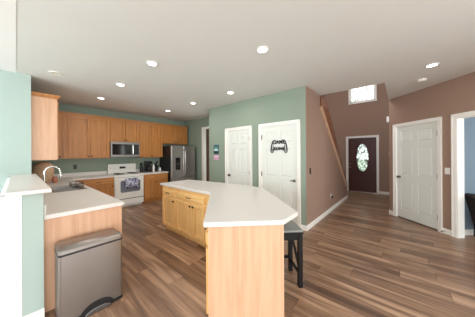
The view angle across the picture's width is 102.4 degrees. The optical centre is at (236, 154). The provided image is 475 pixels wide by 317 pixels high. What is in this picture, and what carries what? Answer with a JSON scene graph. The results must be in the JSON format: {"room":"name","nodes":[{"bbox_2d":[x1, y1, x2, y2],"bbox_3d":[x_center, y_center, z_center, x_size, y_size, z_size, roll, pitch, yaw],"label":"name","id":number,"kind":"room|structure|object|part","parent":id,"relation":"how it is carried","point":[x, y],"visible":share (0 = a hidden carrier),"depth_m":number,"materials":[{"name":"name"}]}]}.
{"room":"kitchen","nodes":[
{"label":"kitchen","id":0,"kind":"room"},
{"bbox_2d":[0,178,21,316],"bbox_3d":[-3.749,0.857,0.966,2.095,1.235,3.516,0,0,41],"label":"wall","id":1,"kind":"structure","parent":0,"point":[10,207],"depth_m":1.56,"materials":[{"name":"white paint"}]},
{"bbox_2d":[5,174,51,196],"bbox_3d":[-2.550,0.326,2.310,2.152,0.033,0.267,0,0,41],"label":"bar ledge","id":2,"kind":"object","parent":1,"relation":"on","point":[24,184],"visible":1,"depth_m":1.83,"materials":[{"name":"beige laminate"}]},
{"bbox_2d":[0,69,30,192],"bbox_3d":[-4.551,0.106,1.736,0.110,2.747,3.655,0,0,41],"label":"wall","id":3,"kind":"structure","parent":0,"point":[15,88],"depth_m":2.95,"materials":[{"name":"green paint"}]},
{"bbox_2d":[22,193,43,316],"bbox_3d":[-2.555,0.905,2.344,2.100,1.125,0.127,0,0,41],"label":"wall","id":4,"kind":"structure","parent":0,"point":[33,204],"depth_m":1.65,"materials":[{"name":"green paint"}]},
{"bbox_2d":[24,308,44,316],"bbox_3d":[-1.753,1.416,1.652,0.014,0.095,0.129,0,0,41],"label":"baseboard","id":5,"kind":"structure","parent":4,"relation":"attached to","point":[40,313],"depth_m":1.67,"materials":[{"name":"white"}]},
{"bbox_2d":[43,171,106,214],"bbox_3d":[-2.766,0.517,3.640,3.975,0.095,1.546,0,0,41],"label":"backsplash","id":6,"kind":"structure","parent":4,"relation":"attached to","point":[96,172],"depth_m":5.03,"materials":[{"name":"beige laminate"}]},
{"bbox_2d":[31,104,184,173],"bbox_3d":[-3.451,0.100,5.977,0.110,2.747,4.420,0,0,41],"label":"wall","id":7,"kind":"structure","parent":0,"point":[83,164],"depth_m":5.40,"materials":[{"name":"green paint"}]},
{"bbox_2d":[58,111,66,158],"bbox_3d":[-4.325,-0.462,4.597,0.376,1.130,0.325,0,0,41],"label":"upper cabinet","id":8,"kind":"object","parent":7,"relation":"attached to","point":[62,116],"visible":0.34,"depth_m":4.57,"materials":[{"name":"brown wood"}]},
{"bbox_2d":[67,112,109,158],"bbox_3d":[-3.923,-0.464,5.059,0.376,1.130,0.900,0,0,41],"label":"upper cabinet","id":9,"kind":"object","parent":7,"relation":"attached to","point":[88,136],"visible":0.99,"depth_m":4.92,"materials":[{"name":"brown wood"}]},
{"bbox_3d":[-3.954,-0.429,4.798,0.020,1.030,0.425,0,0,41],"label":"door","id":10,"kind":"part","parent":9,"relation":"part of","materials":[{"name":"brown wood"}]},
{"bbox_3d":[-3.929,-0.997,5.062,0.367,0.065,0.900,0,0,41],"label":"crown moulding","id":11,"kind":"part","parent":9,"relation":"part of","materials":[{"name":"brown wood"}]},
{"bbox_3d":[-3.669,-0.431,5.127,0.020,1.030,0.425,0,0,41],"label":"door","id":12,"kind":"part","parent":9,"relation":"part of","materials":[{"name":"brown wood"}]},
{"bbox_2d":[110,117,138,142],"bbox_3d":[-3.375,-0.697,5.691,0.376,0.670,0.775,0,0,41],"label":"upper cabinet","id":13,"kind":"object","parent":7,"relation":"attached to","point":[121,130],"visible":1,"depth_m":5.56,"materials":[{"name":"brown wood"}]},
{"bbox_3d":[-3.386,-0.662,5.455,0.020,0.570,0.363,0,0,41],"label":"door","id":14,"kind":"part","parent":13,"relation":"part of","materials":[{"name":"brown wood"}]},
{"bbox_3d":[-3.381,-1.000,5.694,0.367,0.065,0.775,0,0,41],"label":"crown moulding","id":15,"kind":"part","parent":13,"relation":"part of","materials":[{"name":"brown wood"}]},
{"bbox_2d":[110,142,139,156],"bbox_3d":[-3.348,-0.145,5.671,0.440,0.425,0.765,0,0,41],"label":"microwave","id":16,"kind":"object","parent":13,"relation":"attached to","point":[117,149],"visible":0.94,"depth_m":5.53,"materials":[{"name":"silver metal"}]},
{"bbox_3d":[-3.037,-0.144,5.778,0.018,0.300,0.155,0,0,41],"label":"control panel","id":17,"kind":"part","parent":16,"relation":"part of","materials":[{"name":"black glass"}]},
{"bbox_3d":[-3.030,-0.147,5.785,0.020,0.425,0.175,0,0,41],"label":"control frame","id":18,"kind":"part","parent":16,"relation":"part of","materials":[{"name":"silver metal"}]},
{"bbox_3d":[-3.142,-0.664,5.736,0.020,0.570,0.362,0,0,41],"label":"door","id":19,"kind":"part","parent":13,"relation":"part of","materials":[{"name":"brown wood"}]},
{"bbox_2d":[135,121,162,157],"bbox_3d":[-2.866,-0.470,6.277,0.376,1.130,0.775,0,0,41],"label":"upper cabinet","id":20,"kind":"object","parent":7,"relation":"attached to","point":[150,133],"visible":0.97,"depth_m":6.15,"materials":[{"name":"brown wood"}]},
{"bbox_3d":[-2.877,-0.435,6.040,0.020,1.030,0.363,0,0,41],"label":"door","id":21,"kind":"part","parent":20,"relation":"part of","materials":[{"name":"brown wood"}]},
{"bbox_3d":[-2.872,-1.003,6.280,0.367,0.065,0.775,0,0,41],"label":"crown moulding","id":22,"kind":"part","parent":20,"relation":"part of","materials":[{"name":"brown wood"}]},
{"bbox_3d":[-2.632,-0.437,6.321,0.020,1.030,0.362,0,0,41],"label":"door","id":23,"kind":"part","parent":20,"relation":"part of","materials":[{"name":"brown wood"}]},
{"bbox_2d":[163,124,187,144],"bbox_3d":[-2.289,-0.704,6.943,0.376,0.670,0.990,0,0,41],"label":"upper cabinet","id":24,"kind":"object","parent":7,"relation":"attached to","point":[172,134],"visible":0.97,"depth_m":6.80,"materials":[{"name":"brown wood"}]},
{"bbox_3d":[-2.335,-0.668,6.665,0.020,0.570,0.470,0,0,41],"label":"door","id":25,"kind":"part","parent":24,"relation":"part of","materials":[{"name":"brown wood"}]},
{"bbox_3d":[-2.294,-1.006,6.946,0.367,0.065,0.990,0,0,41],"label":"crown moulding","id":26,"kind":"part","parent":24,"relation":"part of","materials":[{"name":"brown wood"}]},
{"bbox_3d":[-2.020,-0.670,7.028,0.020,0.570,0.470,0,0,41],"label":"door","id":27,"kind":"part","parent":24,"relation":"part of","materials":[{"name":"brown wood"}]},
{"bbox_2d":[185,117,208,180],"bbox_3d":[-1.117,0.086,6.804,2.330,2.747,0.110,0,0,41],"label":"wall","id":28,"kind":"structure","parent":0,"point":[194,131],"depth_m":7.00,"materials":[{"name":"green paint"}]},
{"bbox_2d":[202,126,208,180],"bbox_3d":[-0.819,0.245,6.529,0.992,2.426,0.135,0,0,41],"label":"door frame","id":29,"kind":"structure","parent":28,"relation":"attached to","point":[207,127],"depth_m":6.79,"materials":[{"name":"white"}]},
{"bbox_2d":[206,129,206,180],"bbox_3d":[-1.729,0.090,8.190,0.110,2.747,1.300,0,0,41],"label":"wall","id":30,"kind":"structure","parent":0,"point":[206,129],"depth_m":8.55,"materials":[{"name":"paint"}]},
{"bbox_2d":[207,129,208,180],"bbox_3d":[0.227,0.078,7.293,3.980,2.747,0.110,0,0,41],"label":"wall","id":31,"kind":"structure","parent":0,"point":[207,129],"depth_m":8.52,"materials":[{"name":"paint"}]},
{"bbox_2d":[0,0,474,121],"bbox_3d":[0.045,-1.429,1.801,10.880,0.277,10.010,0,0,41],"label":"ceiling","id":32,"kind":"structure","parent":0,"point":[203,50],"depth_m":2.33,"materials":[{"name":"paint"}]},
{"bbox_2d":[48,71,61,75],"bbox_3d":[-2.839,-1.271,2.992,0.164,0.012,0.164,0,0,41],"label":"recessed light","id":33,"kind":"object","parent":32,"relation":"in","point":[50,72],"visible":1,"depth_m":2.99,"materials":[{"name":"white plastic"}]},
{"bbox_2d":[146,61,157,65],"bbox_3d":[-1.190,-1.281,2.695,0.164,0.012,0.164,0,0,41],"label":"recessed light","id":34,"kind":"object","parent":32,"relation":"in","point":[150,63],"visible":1,"depth_m":2.68,"materials":[{"name":"white plastic"}]},
{"bbox_2d":[256,46,268,52],"bbox_3d":[0.321,-1.290,2.355,0.164,0.012,0.164,0,0,41],"label":"recessed light","id":35,"kind":"object","parent":32,"relation":"in","point":[261,49],"visible":1,"depth_m":2.34,"materials":[{"name":"white plastic"}]},
{"bbox_2d":[417,78,426,82],"bbox_3d":[3.250,-1.294,3.343,0.130,0.038,0.130,0,0,41],"label":"smoke detector","id":36,"kind":"object","parent":32,"relation":"attached to","point":[422,79],"visible":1,"depth_m":3.31,"materials":[{"name":"white plastic"}]},
{"bbox_2d":[424,62,439,67],"bbox_3d":[2.865,-1.305,2.796,0.164,0.012,0.164,0,0,41],"label":"recessed light","id":37,"kind":"object","parent":32,"relation":"in","point":[435,63],"visible":1,"depth_m":2.79,"materials":[{"name":"white plastic"}]},
{"bbox_2d":[209,86,305,225],"bbox_3d":[0.308,0.078,4.561,2.764,2.747,0.110,0,0,41],"label":"wall","id":38,"kind":"structure","parent":0,"point":[290,104],"depth_m":4.34,"materials":[{"name":"green paint"}]},
{"bbox_2d":[214,145,218,153],"bbox_3d":[-0.553,-0.139,5.222,0.190,0.250,0.018,0,0,41],"label":"wall sign","id":39,"kind":"object","parent":38,"relation":"attached to","point":[216,147],"visible":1,"depth_m":5.21,"materials":[{"name":"teal"}]},
{"bbox_2d":[225,125,251,185],"bbox_3d":[0.055,0.390,4.735,0.862,2.126,0.140,0,0,41],"label":"door","id":40,"kind":"structure","parent":38,"relation":"in","point":[238,140],"depth_m":4.71,"materials":[{"name":"white paint"}]},
{"bbox_2d":[258,119,300,227],"bbox_3d":[0.894,0.385,4.017,0.962,2.126,0.124,0,0,41],"label":"door","id":41,"kind":"structure","parent":38,"relation":"in","point":[279,171],"depth_m":3.95,"materials":[{"name":"white paint"}]},
{"bbox_2d":[270,140,287,152],"bbox_3d":[0.885,-0.167,3.995,0.395,0.280,0.008,0,0,41],"label":"sign","id":42,"kind":"object","parent":41,"relation":"attached to","point":[277,141],"visible":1,"depth_m":3.98,"materials":[{"name":"black metal"}]},
{"bbox_2d":[45,191,474,316],"bbox_3d":[0.878,1.508,2.755,11.100,0.120,12.700,0,0,41],"label":"floor","id":43,"kind":"structure","parent":0,"point":[361,259],"depth_m":2.41,"materials":[{"name":"wood"}]},
{"bbox_2d":[44,206,121,311],"bbox_3d":[-3.055,1.038,3.308,3.960,0.865,0.662,0,0,41],"label":"base cabinet","id":44,"kind":"object","parent":43,"relation":"on","point":[58,229],"visible":0.37,"depth_m":1.88,"materials":[{"name":"brown wood"}]},
{"bbox_2d":[43,174,123,219],"bbox_3d":[-2.758,0.584,3.633,3.995,0.040,1.546,0,0,41],"label":"countertop","id":45,"kind":"structure","parent":44,"relation":"on","point":[58,204],"depth_m":2.32,"materials":[{"name":"beige laminate"}]},
{"bbox_2d":[31,162,54,182],"bbox_3d":[-3.864,0.361,3.814,0.327,0.420,0.330,0,0,41],"label":"wicker basket","id":46,"kind":"object","parent":45,"relation":"on","point":[37,168],"visible":0.7,"depth_m":3.73,"materials":[{"name":"beige wicker"}]},
{"bbox_2d":[43,166,61,182],"bbox_3d":[-2.959,0.373,3.067,0.106,0.384,0.239,0,0,41],"label":"kitchen faucet","id":47,"kind":"object","parent":45,"relation":"on","point":[58,168],"visible":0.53,"depth_m":3.05,"materials":[{"name":"grey metal"}]},
{"bbox_2d":[52,176,57,182],"bbox_3d":[-3.634,0.504,3.820,0.089,0.130,0.090,0,0,41],"label":"clay jar","id":48,"kind":"object","parent":45,"relation":"on","point":[55,178],"visible":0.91,"depth_m":3.79,"materials":[{"name":"brown ceramic"}]},
{"bbox_2d":[50,184,86,192],"bbox_3d":[-2.844,0.659,3.203,0.760,0.201,0.410,0,0,41],"label":"sink","id":49,"kind":"object","parent":45,"relation":"in","point":[63,188],"visible":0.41,"depth_m":3.31,"materials":[{"name":"silver metal"}]},
{"bbox_2d":[69,181,84,188],"bbox_3d":[-2.732,0.497,3.259,0.412,0.122,0.155,0,0,41],"label":"caddy","id":50,"kind":"object","parent":49,"relation":"on","point":[81,183],"visible":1,"depth_m":3.20,"materials":[{"name":"black metal"}]},
{"bbox_2d":[54,228,122,316],"bbox_3d":[-1.406,1.135,1.845,0.283,0.652,0.492,0,0,41],"label":"trash can","id":51,"kind":"object","parent":43,"relation":"on","point":[88,268],"visible":1,"depth_m":1.75,"materials":[{"name":"silver metal"}]},
{"bbox_3d":[-1.418,0.829,1.854,0.254,0.040,0.490,0,0,41],"label":"lid","id":52,"kind":"part","parent":51,"relation":"part of","materials":[{"name":"silver metal"}]},
{"bbox_2d":[74,177,113,196],"bbox_3d":[-3.782,1.043,4.968,0.686,0.865,0.875,0,0,41],"label":"base cabinet","id":53,"kind":"object","parent":43,"relation":"on","point":[104,185],"visible":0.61,"depth_m":4.91,"materials":[{"name":"brown wood"}]},
{"bbox_3d":[-3.500,0.706,4.840,0.022,0.135,0.655,0,0,41],"label":"drawer","id":54,"kind":"part","parent":53,"relation":"part of","materials":[{"name":"brown wood"}]},
{"bbox_3d":[-3.498,1.076,4.841,0.020,0.545,0.655,0,0,41],"label":"door","id":55,"kind":"part","parent":53,"relation":"part of","materials":[{"name":"brown wood"}]},
{"bbox_2d":[107,163,143,206],"bbox_3d":[-3.232,0.877,5.582,0.722,1.190,0.766,0,0,41],"label":"range","id":56,"kind":"object","parent":43,"relation":"on","point":[135,195],"visible":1,"depth_m":5.48,"materials":[{"name":"white metal"}]},
{"bbox_2d":[108,172,143,175],"bbox_3d":[-3.253,0.568,5.599,0.670,0.018,0.766,0,0,41],"label":"cooktop","id":57,"kind":"object","parent":56,"relation":"in","point":[109,173],"depth_m":5.52,"materials":[{"name":"white ceramic"}]},
{"bbox_3d":[-3.013,0.931,5.392,0.032,0.590,0.746,0,0,41],"label":"oven door","id":58,"kind":"part","parent":56,"relation":"part of","materials":[{"name":"white ceramic"}]},
{"bbox_2d":[125,177,137,188],"bbox_3d":[-2.947,0.802,5.373,0.043,0.281,0.341,0,0,41],"label":"dish towel","id":59,"kind":"object","parent":56,"relation":"hanging from","point":[129,182],"visible":1,"depth_m":5.36,"materials":[{"name":"fabric"}]},
{"bbox_3d":[-3.012,1.324,5.394,0.028,0.163,0.746,0,0,41],"label":"storage drawer","id":60,"kind":"part","parent":56,"relation":"part of","materials":[{"name":"white ceramic"}]},
{"bbox_2d":[142,173,167,202],"bbox_3d":[-2.732,1.036,6.177,0.686,0.865,0.775,0,0,41],"label":"base cabinet","id":61,"kind":"object","parent":43,"relation":"on","point":[152,187],"visible":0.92,"depth_m":5.92,"materials":[{"name":"brown wood"}]},
{"bbox_3d":[-2.627,1.071,5.845,0.020,0.545,0.350,0,0,41],"label":"door","id":62,"kind":"part","parent":61,"relation":"part of","materials":[{"name":"brown wood"}]},
{"bbox_2d":[139,171,167,174],"bbox_3d":[-2.744,0.584,6.189,0.665,0.040,0.786,0,0,41],"label":"countertop","id":63,"kind":"structure","parent":61,"relation":"on","point":[152,172],"depth_m":5.98,"materials":[{"name":"beige laminate"}]},
{"bbox_2d":[144,161,151,171],"bbox_3d":[-2.866,0.390,6.199,0.220,0.350,0.170,0,0,41],"label":"coffee maker","id":64,"kind":"object","parent":63,"relation":"on","point":[147,167],"visible":0.99,"depth_m":6.15,"materials":[{"name":"black plastic"}]},
{"bbox_3d":[-2.509,0.700,5.982,0.022,0.135,0.715,0,0,41],"label":"drawer","id":65,"kind":"part","parent":61,"relation":"part of","materials":[{"name":"brown wood"}]},
{"bbox_3d":[-2.388,1.069,6.120,0.020,0.545,0.350,0,0,41],"label":"door","id":66,"kind":"part","parent":61,"relation":"part of","materials":[{"name":"brown wood"}]},
{"bbox_2d":[162,186,179,234],"bbox_3d":[-1.086,1.027,3.752,0.490,0.865,0.616,0,0,41],"label":"base cabinet","id":67,"kind":"object","parent":43,"relation":"on","point":[169,198],"visible":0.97,"depth_m":3.55,"materials":[{"name":"brown wood"}]},
{"bbox_3d":[-1.263,0.713,3.555,0.445,0.105,0.022,0,0,41],"label":"drawer","id":68,"kind":"part","parent":67,"relation":"part of","materials":[{"name":"brown wood"}]},
{"bbox_3d":[-1.260,1.073,3.556,0.445,0.545,0.020,0,0,41],"label":"door","id":69,"kind":"part","parent":67,"relation":"part of","materials":[{"name":"brown wood"}]},
{"bbox_2d":[160,145,194,181],"bbox_3d":[-2.080,0.583,6.781,0.862,1.765,0.925,0,0,41],"label":"refrigerator","id":70,"kind":"object","parent":43,"relation":"on","point":[179,161],"visible":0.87,"depth_m":6.47,"materials":[{"name":"silver metal"}]},
{"bbox_3d":[-1.987,0.237,6.393,0.085,1.055,0.456,0,0,41],"label":"door","id":71,"kind":"part","parent":70,"relation":"part of","materials":[{"name":"silver metal"}]},
{"bbox_3d":[-1.831,1.088,6.567,0.085,0.632,0.919,0,0,41],"label":"freezer drawer","id":72,"kind":"part","parent":70,"relation":"part of","materials":[{"name":"silver metal"}]},
{"bbox_3d":[-1.684,0.235,6.742,0.085,1.055,0.456,0,0,41],"label":"door","id":73,"kind":"part","parent":70,"relation":"part of","materials":[{"name":"silver metal"}]},
{"bbox_2d":[176,189,206,246],"bbox_3d":[-0.599,1.024,3.330,0.800,0.865,0.616,0,0,41],"label":"base cabinet","id":74,"kind":"object","parent":43,"relation":"on","point":[190,206],"visible":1,"depth_m":3.09,"materials":[{"name":"brown wood"}]},
{"bbox_3d":[-0.888,1.071,3.233,0.461,0.545,0.020,0,0,41],"label":"door","id":75,"kind":"part","parent":74,"relation":"part of","materials":[{"name":"brown wood"}]},
{"bbox_3d":[-0.774,0.710,3.131,0.770,0.105,0.022,0,0,41],"label":"drawer","id":76,"kind":"part","parent":74,"relation":"part of","materials":[{"name":"brown wood"}]},
{"bbox_3d":[-0.592,1.069,2.976,0.295,0.545,0.020,0,0,41],"label":"door","id":77,"kind":"part","parent":74,"relation":"part of","materials":[{"name":"brown wood"}]},
{"bbox_2d":[204,194,283,316],"bbox_3d":[-0.043,1.021,2.439,0.772,0.865,1.714,0,0,-4],"label":"base cabinet","id":78,"kind":"object","parent":43,"relation":"on","point":[245,264],"visible":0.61,"depth_m":1.59,"materials":[{"name":"brown wood"}]},
{"bbox_3d":[-0.265,0.707,1.855,0.022,0.105,0.510,0,0,-4],"label":"drawer","id":79,"kind":"part","parent":78,"relation":"part of","materials":[{"name":"brown wood"}]},
{"bbox_3d":[-0.262,1.067,1.855,0.020,0.545,0.510,0,0,-4],"label":"door","id":80,"kind":"part","parent":78,"relation":"part of","materials":[{"name":"brown wood"}]},
{"bbox_2d":[160,180,297,226],"bbox_3d":[-0.267,0.570,2.933,1.361,0.040,2.992,0,0,-29],"label":"countertop","id":81,"kind":"structure","parent":78,"relation":"on","point":[229,205],"depth_m":2.05,"materials":[{"name":"beige laminate"}]},
{"bbox_2d":[284,220,303,287],"bbox_3d":[0.546,1.135,2.232,0.343,0.630,0.368,0,0,-4],"label":"counter stool","id":82,"kind":"object","parent":43,"relation":"on","point":[292,231],"visible":0.48,"depth_m":2.07,"materials":[{"name":"grey"}]},
{"bbox_3d":[0.674,1.153,2.393,0.047,0.592,0.047,0,0,-4],"label":"leg","id":83,"kind":"part","parent":82,"relation":"part of","materials":[{"name":"black paint"}]},
{"bbox_3d":[0.544,0.832,2.232,0.335,0.025,0.360,0,0,-4],"label":"seat","id":84,"kind":"part","parent":82,"relation":"part of","materials":[{"name":"grey"}]},
{"bbox_3d":[0.545,0.852,2.232,0.343,0.016,0.368,0,0,-4],"label":"seat frame","id":85,"kind":"part","parent":82,"relation":"part of","materials":[{"name":"black paint"}]},
{"bbox_3d":[0.696,1.153,2.090,0.047,0.592,0.047,0,0,-4],"label":"leg","id":86,"kind":"part","parent":82,"relation":"part of","materials":[{"name":"black paint"}]},
{"bbox_2d":[464,193,474,235],"bbox_3d":[4.332,1.049,3.105,0.680,0.757,0.520,0,0,-4],"label":"leather chair","id":87,"kind":"object","parent":43,"relation":"on","point":[469,197],"visible":1,"depth_m":3.29,"materials":[{"name":"black"}]},
{"bbox_2d":[306,86,346,225],"bbox_3d":[2.437,0.065,4.985,0.110,2.747,3.537,0,0,41],"label":"wall","id":88,"kind":"structure","parent":0,"point":[325,179],"depth_m":4.15,"materials":[{"name":"paint"}]},
{"bbox_2d":[306,196,347,230],"bbox_3d":[2.487,1.391,4.939,0.014,0.095,3.530,0,0,41],"label":"baseboard","id":89,"kind":"structure","parent":88,"relation":"attached to","point":[333,207],"depth_m":4.40,"materials":[{"name":"white"}]},
{"bbox_2d":[320,96,347,186],"bbox_3d":[2.742,-0.162,5.276,0.110,2.428,2.784,0,0,41],"label":"trim","id":90,"kind":"structure","parent":88,"relation":"attached to","point":[324,109],"depth_m":4.78,"materials":[{"name":"brown wood"}]},
{"bbox_2d":[324,83,388,191],"bbox_3d":[4.668,-1.274,7.383,2.380,5.400,0.110,0,0,41],"label":"wall","id":91,"kind":"structure","parent":0,"point":[366,118],"depth_m":7.18,"materials":[{"name":"paint"}]},
{"bbox_2d":[346,135,378,193],"bbox_3d":[4.780,0.360,7.265,1.050,2.130,0.153,0,0,41],"label":"door","id":92,"kind":"structure","parent":91,"relation":"in","point":[362,152],"depth_m":7.23,"materials":[{"name":"brown wood"}]},
{"bbox_3d":[4.763,0.380,7.245,0.650,1.770,0.010,0,0,41],"label":"panel moulding","id":93,"kind":"part","parent":92,"relation":"part of","materials":[{"name":"brown wood"}]},
{"bbox_3d":[4.791,0.120,7.253,0.400,1.060,0.008,0,0,41],"label":"oval glass","id":94,"kind":"part","parent":92,"relation":"part of","materials":[{"name":"white glass"}]},
{"bbox_3d":[4.775,0.120,7.235,0.424,1.084,0.024,0,0,41],"label":"oval frame","id":95,"kind":"part","parent":92,"relation":"part of","materials":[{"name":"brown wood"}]},
{"bbox_2d":[348,84,376,104],"bbox_3d":[4.771,-2.520,7.247,0.905,1.130,0.110,0,0,41],"label":"window","id":96,"kind":"structure","parent":91,"relation":"in","point":[350,92],"depth_m":7.26,"materials":[{"name":"white"}]},
{"bbox_2d":[389,72,474,229],"bbox_3d":[3.961,0.056,1.479,0.110,2.747,6.272,0,0,-4],"label":"wall","id":97,"kind":"structure","parent":0,"point":[445,99],"depth_m":3.47,"materials":[{"name":"paint"}]},
{"bbox_2d":[393,116,442,232],"bbox_3d":[3.751,0.368,3.988,0.140,2.126,0.995,0,0,-4],"label":"door","id":98,"kind":"structure","parent":97,"relation":"in","point":[417,145],"depth_m":3.92,"materials":[{"name":"white paint"}]},
{"bbox_2d":[389,210,450,235],"bbox_3d":[3.907,1.383,1.474,0.014,0.095,6.272,0,0,-4],"label":"baseboard","id":99,"kind":"structure","parent":97,"relation":"attached to","point":[448,232],"depth_m":3.44,"materials":[{"name":"white"}]},
{"bbox_2d":[445,168,449,173],"bbox_3d":[3.766,0.296,3.409,0.010,0.116,0.080,0,0,-4],"label":"light switch","id":100,"kind":"object","parent":97,"relation":"attached to","point":[447,170],"visible":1,"depth_m":3.40,"materials":[{"name":"white plastic"}]},
{"bbox_2d":[451,111,474,237],"bbox_3d":[3.856,0.367,2.856,0.140,2.126,0.972,0,0,-4],"label":"door frame","id":101,"kind":"structure","parent":97,"relation":"attached to","point":[457,120],"depth_m":3.26,"materials":[{"name":"white"}]},
{"bbox_2d":[464,117,474,229],"bbox_3d":[5.011,0.050,3.497,2.270,2.747,0.080,0,0,-4],"label":"wall","id":102,"kind":"structure","parent":0,"point":[469,123],"depth_m":3.40,"materials":[{"name":"blue paint"}]},
{"bbox_2d":[465,229,473,234],"bbox_3d":[5.022,1.376,3.450,2.270,0.095,0.014,0,0,-4],"label":"baseboard","id":103,"kind":"structure","parent":102,"relation":"attached to","point":[468,231],"depth_m":3.38,"materials":[{"name":"white"}]},
{"bbox_3d":[-4.125,0.104,3.714,1.840,2.747,0.110,0,0,41],"label":"wall","id":104,"kind":"structure","parent":0,"visible":0},
{"bbox_2d":[31,91,60,159],"bbox_3d":[-3.799,-0.465,3.746,1.515,1.130,0.363,0,0,41],"label":"upper cabinet","id":105,"kind":"object","parent":104,"relation":"attached to","point":[44,107],"visible":0.99,"depth_m":3.25,"materials":[{"name":"brown wood"}]},
{"bbox_3d":[-3.805,-0.997,3.742,1.515,0.065,0.354,0,0,41],"label":"crown moulding","id":106,"kind":"part","parent":105,"relation":"part of","materials":[{"name":"brown wood"}]},
{"bbox_3d":[-3.358,-0.432,3.549,0.480,1.030,0.020,0,0,41],"label":"door","id":107,"kind":"part","parent":105,"relation":"part of","materials":[{"name":"brown wood"}]}
]}

